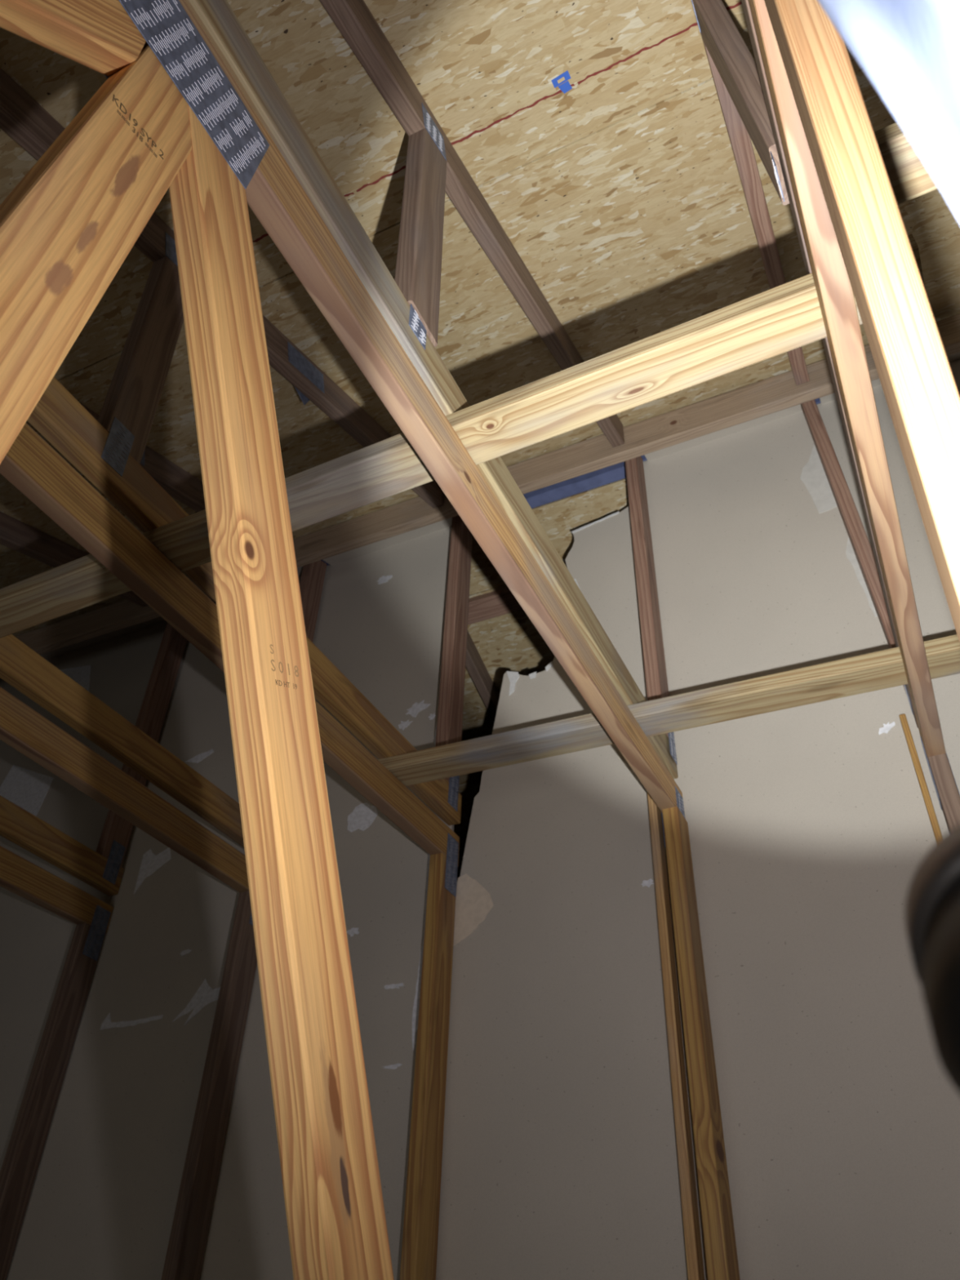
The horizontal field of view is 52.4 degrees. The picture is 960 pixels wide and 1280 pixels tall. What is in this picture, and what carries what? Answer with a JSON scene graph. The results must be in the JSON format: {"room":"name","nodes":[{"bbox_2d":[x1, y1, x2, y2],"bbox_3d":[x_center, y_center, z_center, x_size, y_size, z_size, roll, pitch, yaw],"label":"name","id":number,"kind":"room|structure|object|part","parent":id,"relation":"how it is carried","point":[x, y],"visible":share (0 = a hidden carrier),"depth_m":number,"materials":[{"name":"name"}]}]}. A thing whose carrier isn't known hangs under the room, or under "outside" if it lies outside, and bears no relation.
{"room":"attic","nodes":[
{"label":"attic","id":0,"kind":"room"},
{"bbox_2d":[0,352,959,1279],"bbox_3d":[0.125,1.023,1.999,5.500,4.171,0.198,-16,-43,21],"label":"wall","id":1,"kind":"structure","parent":0,"point":[810,828],"depth_m":2.39,"materials":[{"name":"paint"}]},
{"bbox_3d":[-1.759,1.630,2.802,1.232,4.130,0.013,-16,-43,21],"label":"gypsum panel","id":2,"kind":"part","parent":1,"relation":"part of","materials":[{"name":"paint"}]},
{"bbox_2d":[15,578,213,654],"bbox_3d":[-1.475,-0.063,3.747,1.730,0.116,0.038,-15,-43,21],"label":"beam","id":3,"kind":"structure","parent":1,"relation":"attached to","point":[126,613],"depth_m":3.73,"materials":[{"name":"brown wood"}]},
{"bbox_3d":[-0.650,1.320,2.368,1.216,4.130,0.013,-16,-43,21],"label":"gypsum panel","id":4,"kind":"part","parent":1,"relation":"part of","materials":[{"name":"paint"}]},
{"bbox_2d":[320,398,820,565],"bbox_3d":[0.191,-0.488,3.389,5.300,0.031,0.190,-16,-43,21],"label":"trim","id":5,"kind":"structure","parent":1,"relation":"attached to","point":[617,472],"depth_m":3.34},
{"bbox_3d":[0.169,1.159,1.990,0.602,3.952,0.013,-16,-43,21],"label":"gypsum panel","id":6,"kind":"part","parent":1,"relation":"part of","materials":[{"name":"paint"}]},
{"bbox_2d":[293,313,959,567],"bbox_3d":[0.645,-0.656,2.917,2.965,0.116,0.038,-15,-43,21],"label":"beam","id":7,"kind":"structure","parent":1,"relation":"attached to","point":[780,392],"depth_m":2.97,"materials":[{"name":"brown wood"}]},
{"bbox_2d":[647,791,704,1279],"bbox_3d":[0.393,1.216,1.740,0.022,2.162,0.046,-15,-43,21],"label":"wall stud","id":8,"kind":"object","parent":1,"relation":"attached to","point":[694,1255],"visible":0.89,"depth_m":2.01,"materials":[{"name":"brown wood"}]},
{"bbox_3d":[1.002,0.858,1.722,1.221,4.130,0.013,-16,-43,21],"label":"gypsum panel","id":9,"kind":"part","parent":1,"relation":"part of","materials":[{"name":"paint"}]},
{"bbox_2d":[899,714,942,842],"bbox_3d":[0.947,1.041,1.553,0.018,2.230,0.035,-16,-43,21],"label":"strip","id":10,"kind":"object","parent":1,"relation":"attached to","point":[931,814],"visible":0.64,"depth_m":2.14,"materials":[{"name":"orange wood"}]},
{"bbox_2d":[0,0,959,636],"bbox_3d":[-0.917,-1.302,0.997,5.497,1.842,5.064,-16,-43,21],"label":"roof sheathing","id":11,"kind":"structure","parent":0,"point":[594,133],"depth_m":2.16,"materials":[{"name":"beige wood"}]},
{"bbox_2d":[453,477,629,880],"bbox_3d":[0.879,0.824,4.069,5.500,1.100,3.013,-16,-43,21],"label":"wall sheathing","id":12,"kind":"structure","parent":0,"point":[510,642],"depth_m":3.69,"materials":[{"name":"beige wood"}]},
{"bbox_2d":[465,631,499,723],"bbox_3d":[0.442,1.045,4.240,0.038,0.982,2.513,-16,-43,21],"label":"rafter","id":13,"kind":"object","parent":12,"relation":"attached to","point":[475,666],"visible":0.12,"depth_m":3.74,"materials":[{"name":"brown wood"}]},
{"bbox_2d":[467,586,522,625],"bbox_3d":[-0.315,-0.029,3.754,2.000,0.064,0.094,-16,-43,21],"label":"far purlin","id":14,"kind":"object","parent":12,"relation":"attached to","point":[501,602],"visible":0.06,"depth_m":3.60,"materials":[{"name":"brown wood"}]},
{"bbox_2d":[904,825,959,1093],"bbox_3d":[0.094,0.078,0.129,0.053,0.144,0.116,-16,-43,21],"label":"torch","id":15,"kind":"object","parent":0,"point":[932,901],"visible":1,"depth_m":0.18,"materials":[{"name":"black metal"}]},
{"bbox_3d":[-0.366,2.081,-0.012,5.500,0.050,8.100,-16,-43,21],"label":"floor","id":16,"kind":"structure","parent":0,"visible":0},
{"bbox_2d":[0,845,113,1279],"bbox_3d":[-2.150,0.694,0.696,0.043,2.871,4.311,-16,-43,21],"label":"truss","id":17,"kind":"object","parent":16,"relation":"on","point":[91,916],"visible":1,"depth_m":2.77,"materials":[{"name":"orange wood"}]},
{"bbox_2d":[0,511,186,896],"bbox_3d":[-2.244,-0.851,1.560,0.043,1.893,5.010,-16,-43,21],"label":"truss","id":18,"kind":"object","parent":17,"relation":"on","point":[101,869],"visible":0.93,"depth_m":3.14,"materials":[{"name":"orange wood"}]},
{"bbox_3d":[-1.172,0.712,3.128,0.001,0.130,0.055,-16,-43,21],"label":"nail plate","id":19,"kind":"part","parent":18,"relation":"part of","materials":[{"name":"metal"}]},
{"bbox_3d":[-1.173,0.897,2.992,0.001,0.155,0.062,-16,-43,21],"label":"nail plate","id":20,"kind":"part","parent":17,"relation":"part of","materials":[{"name":"metal"}]},
{"bbox_2d":[0,686,257,1279],"bbox_3d":[-1.600,0.541,0.480,0.043,2.871,4.311,-16,-43,21],"label":"truss","id":21,"kind":"object","parent":16,"relation":"on","point":[22,728],"visible":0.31,"depth_m":2.40,"materials":[{"name":"orange wood"}]},
{"bbox_2d":[0,404,327,847],"bbox_3d":[-1.694,-1.004,1.345,0.043,1.893,5.010,-16,-43,21],"label":"truss","id":22,"kind":"object","parent":21,"relation":"on","point":[22,668],"visible":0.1,"depth_m":2.52,"materials":[{"name":"orange wood"}]},
{"bbox_3d":[-0.999,-0.550,2.741,0.001,0.060,0.160,-16,-23,21],"label":"nail plate","id":23,"kind":"part","parent":22,"relation":"part of","materials":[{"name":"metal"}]},
{"bbox_3d":[-0.624,0.743,2.776,0.001,0.155,0.062,-16,-43,21],"label":"nail plate","id":24,"kind":"part","parent":21,"relation":"part of","materials":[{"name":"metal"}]},
{"bbox_2d":[0,233,924,638],"bbox_3d":[-0.648,-0.147,1.851,2.800,0.039,0.091,-16,-43,21],"label":"brace","id":25,"kind":"object","parent":21,"relation":"on","point":[787,317],"visible":0.81,"depth_m":1.54,"materials":[{"name":"brown wood"}]},
{"bbox_2d":[0,422,459,1279],"bbox_3d":[-1.051,0.387,0.265,0.043,2.871,4.311,-16,-43,21],"label":"truss","id":26,"kind":"object","parent":16,"relation":"on","point":[30,464],"visible":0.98,"depth_m":2.05,"materials":[{"name":"orange wood"}]},
{"bbox_2d":[0,67,472,825],"bbox_3d":[-1.144,-1.158,1.130,0.043,1.893,5.010,-16,-43,21],"label":"truss","id":27,"kind":"object","parent":26,"relation":"on","point":[108,451],"visible":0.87,"depth_m":2.00,"materials":[{"name":"orange wood"}]},
{"bbox_3d":[-0.651,-0.348,1.756,0.001,0.105,0.052,-16,-39,21],"label":"nail plate","id":28,"kind":"part","parent":27,"relation":"part of","materials":[{"name":"metal"}]},
{"bbox_3d":[-0.647,-0.827,2.108,0.001,0.062,0.090,-16,-23,21],"label":"nail plate","id":29,"kind":"part","parent":27,"relation":"part of","materials":[{"name":"metal"}]},
{"bbox_3d":[-0.485,-0.694,2.540,0.001,0.060,0.160,-16,-63,21],"label":"nail plate","id":30,"kind":"part","parent":27,"relation":"part of","materials":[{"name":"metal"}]},
{"bbox_3d":[-0.449,-0.704,2.526,0.001,0.060,0.160,-16,-23,21],"label":"nail plate","id":31,"kind":"part","parent":27,"relation":"part of","materials":[{"name":"metal"}]},
{"bbox_3d":[-0.072,0.404,2.698,0.001,0.130,0.055,-16,-43,21],"label":"nail plate","id":32,"kind":"part","parent":27,"relation":"part of","materials":[{"name":"metal"}]},
{"bbox_3d":[-0.074,0.590,2.561,0.001,0.155,0.062,-16,-43,21],"label":"nail plate","id":33,"kind":"part","parent":26,"relation":"part of","materials":[{"name":"metal"}]},
{"bbox_2d":[0,0,740,1279],"bbox_3d":[-0.488,0.230,0.045,0.061,2.871,4.311,-16,-43,21],"label":"truss","id":34,"kind":"object","parent":16,"relation":"on","point":[169,112],"visible":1,"depth_m":0.90,"materials":[{"name":"brown wood"}]},
{"bbox_3d":[-0.340,-0.655,0.975,0.001,0.124,0.410,-16,-42,21],"label":"joint plate","id":35,"kind":"part","parent":34,"relation":"part of","materials":[{"name":"metal"}]},
{"bbox_2d":[185,0,678,778],"bbox_3d":[-0.588,-1.313,0.912,0.049,1.893,5.010,-16,-43,21],"label":"truss","id":36,"kind":"object","parent":34,"relation":"on","point":[409,302],"visible":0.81,"depth_m":1.74,"materials":[{"name":"brown wood"}]},
{"bbox_3d":[-0.097,-0.506,1.542,0.001,0.088,0.052,-16,-39,21],"label":"nail plate","id":37,"kind":"part","parent":36,"relation":"part of","materials":[{"name":"metal"}]},
{"bbox_3d":[-0.088,-0.983,1.889,0.001,0.062,0.090,-16,-23,21],"label":"nail plate","id":38,"kind":"part","parent":36,"relation":"part of","materials":[{"name":"metal"}]},
{"bbox_3d":[0.487,0.248,2.479,0.001,0.130,0.055,-16,-43,21],"label":"nail plate","id":39,"kind":"part","parent":36,"relation":"part of","materials":[{"name":"metal"}]},
{"bbox_3d":[0.449,0.443,2.357,0.001,0.155,0.062,-16,-43,21],"label":"nail plate","id":40,"kind":"part","parent":34,"relation":"part of","materials":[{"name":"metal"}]},
{"bbox_2d":[377,634,959,786],"bbox_3d":[0.634,0.117,2.132,1.921,0.039,0.092,-14,-42,19],"label":"brace","id":41,"kind":"object","parent":34,"relation":"on","point":[885,668],"visible":0.81,"depth_m":2.17,"materials":[{"name":"brown wood"}]},
{"bbox_3d":[0.485,0.433,2.343,0.001,0.155,0.062,-16,-43,21],"label":"nail plate","id":42,"kind":"part","parent":34,"relation":"part of","materials":[{"name":"metal"}]},
{"bbox_2d":[748,0,959,831],"bbox_3d":[0.050,0.080,-0.165,0.043,2.871,4.311,-16,-43,21],"label":"truss","id":43,"kind":"object","parent":16,"relation":"on","point":[857,242],"visible":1,"depth_m":0.74,"materials":[{"name":"brown wood"}]},
{"bbox_2d":[691,0,918,728],"bbox_3d":[-0.067,-1.459,0.708,0.093,1.893,5.010,-16,-43,21],"label":"truss","id":44,"kind":"object","parent":43,"relation":"on","point":[740,82],"visible":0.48,"depth_m":1.81,"materials":[{"name":"brown wood"}]},
{"bbox_3d":[0.373,-1.112,1.709,0.001,0.062,0.090,-16,-63,21],"label":"nail plate","id":45,"kind":"part","parent":44,"relation":"part of","materials":[{"name":"metal"}]},
{"bbox_3d":[0.407,-0.647,1.345,0.001,0.088,0.052,-16,-46,21],"label":"nail plate","id":46,"kind":"part","parent":44,"relation":"part of","materials":[{"name":"metal"}]},
{"bbox_3d":[0.993,0.107,2.281,0.001,0.130,0.055,-16,-43,21],"label":"nail plate","id":47,"kind":"part","parent":44,"relation":"part of","materials":[{"name":"metal"}]},
{"bbox_2d":[817,0,959,224],"bbox_3d":[0.262,-0.281,0.270,0.345,0.348,0.402,-30,-49,33],"label":"plastic sheet","id":48,"kind":"object","parent":43,"relation":"hanging from","point":[908,51],"visible":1,"depth_m":0.34,"materials":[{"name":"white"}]},
{"bbox_2d":[874,122,937,204],"bbox_3d":[1.073,-0.761,1.010,1.394,0.038,0.089,-16,-43,21],"label":"brace","id":49,"kind":"object","parent":43,"relation":"on","point":[909,179],"visible":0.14,"depth_m":1.22,"materials":[{"name":"brown wood"}]},
{"bbox_3d":[0.991,0.292,2.145,0.001,0.155,0.062,-16,-43,21],"label":"nail plate","id":50,"kind":"part","parent":43,"relation":"part of","materials":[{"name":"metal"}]}
]}

